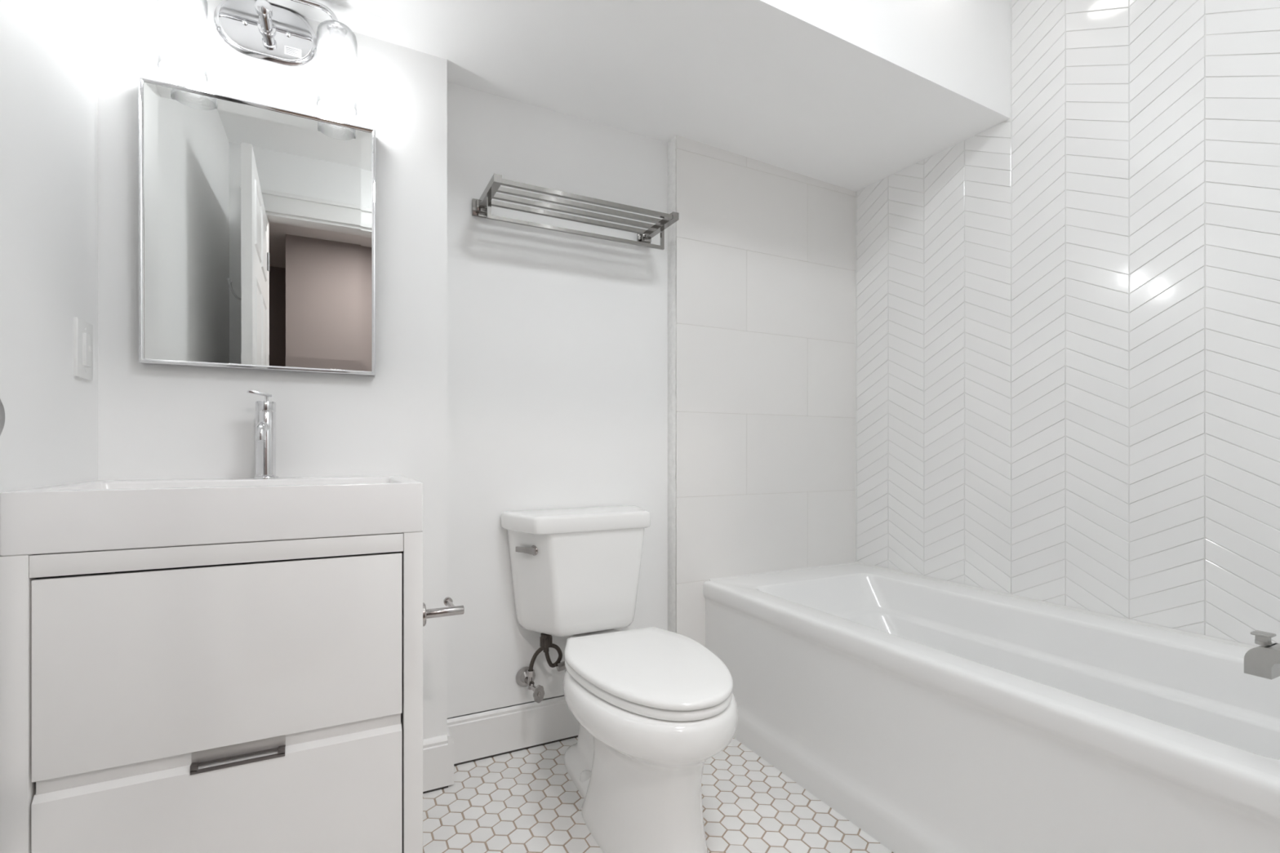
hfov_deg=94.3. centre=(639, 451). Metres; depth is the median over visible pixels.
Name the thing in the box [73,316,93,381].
light switch
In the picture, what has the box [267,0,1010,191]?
ceiling
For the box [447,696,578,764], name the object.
baseboard
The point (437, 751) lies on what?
baseboard
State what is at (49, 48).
wall
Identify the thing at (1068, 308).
wall
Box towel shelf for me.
[471,173,679,249]
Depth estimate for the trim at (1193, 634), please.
1.81 m
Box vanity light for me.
[156,0,357,116]
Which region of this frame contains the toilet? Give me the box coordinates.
[501,505,737,852]
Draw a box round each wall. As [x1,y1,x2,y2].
[0,0,97,556]
[97,0,447,738]
[447,81,667,719]
[675,134,856,647]
[855,0,1279,646]
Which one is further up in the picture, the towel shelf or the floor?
the towel shelf
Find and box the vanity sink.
[0,475,422,555]
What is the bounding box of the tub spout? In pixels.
[1244,630,1279,679]
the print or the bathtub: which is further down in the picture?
the bathtub
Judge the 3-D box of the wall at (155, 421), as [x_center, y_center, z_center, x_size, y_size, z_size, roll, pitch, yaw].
[-0.914,-0.280,1.573,0.744,2.420,0.201,0,0,-27]
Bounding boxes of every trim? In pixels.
[422,735,577,793]
[667,135,676,632]
[709,561,1256,648]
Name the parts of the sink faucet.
lever, spout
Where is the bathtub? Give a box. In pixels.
[703,563,1279,852]
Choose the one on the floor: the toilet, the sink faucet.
the toilet
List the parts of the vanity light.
lamp shade, bulb, arm, plate, lamp shade, bulb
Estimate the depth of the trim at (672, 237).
2.07 m
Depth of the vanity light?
1.43 m
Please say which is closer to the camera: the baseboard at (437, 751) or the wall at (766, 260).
the baseboard at (437, 751)
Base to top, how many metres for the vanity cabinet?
0.766 m
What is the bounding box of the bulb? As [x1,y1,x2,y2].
[326,22,347,57]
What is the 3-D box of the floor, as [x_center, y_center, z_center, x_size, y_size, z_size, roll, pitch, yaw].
[0.263,0.931,1.053,2.363,0.002,2.004,0,0,-27]
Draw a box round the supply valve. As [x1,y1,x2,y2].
[515,633,566,702]
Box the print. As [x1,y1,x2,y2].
[285,47,299,56]
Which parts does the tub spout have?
diverter knob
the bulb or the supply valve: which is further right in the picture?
the supply valve
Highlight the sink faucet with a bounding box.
[247,390,279,479]
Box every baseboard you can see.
[422,726,453,791]
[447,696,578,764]
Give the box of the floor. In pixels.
[422,737,893,852]
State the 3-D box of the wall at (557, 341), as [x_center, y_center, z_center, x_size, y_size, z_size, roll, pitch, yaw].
[-0.266,-0.280,1.964,0.767,2.420,0.100,0,0,-27]
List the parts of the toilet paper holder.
post, roller arm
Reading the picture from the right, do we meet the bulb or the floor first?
the floor
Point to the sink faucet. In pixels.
(265, 411)
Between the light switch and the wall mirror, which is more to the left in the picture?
the light switch
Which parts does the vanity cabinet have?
panel, rail, drawer, drawer, drawer handle, panel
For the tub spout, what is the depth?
1.08 m
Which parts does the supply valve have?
valve handle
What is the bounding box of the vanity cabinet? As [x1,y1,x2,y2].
[0,531,422,852]
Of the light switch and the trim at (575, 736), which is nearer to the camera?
the light switch
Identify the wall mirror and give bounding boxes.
[137,75,375,376]
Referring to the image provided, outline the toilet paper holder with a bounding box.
[422,596,464,626]
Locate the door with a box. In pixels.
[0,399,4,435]
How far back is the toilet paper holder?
1.25 m
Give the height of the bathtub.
0.472 m

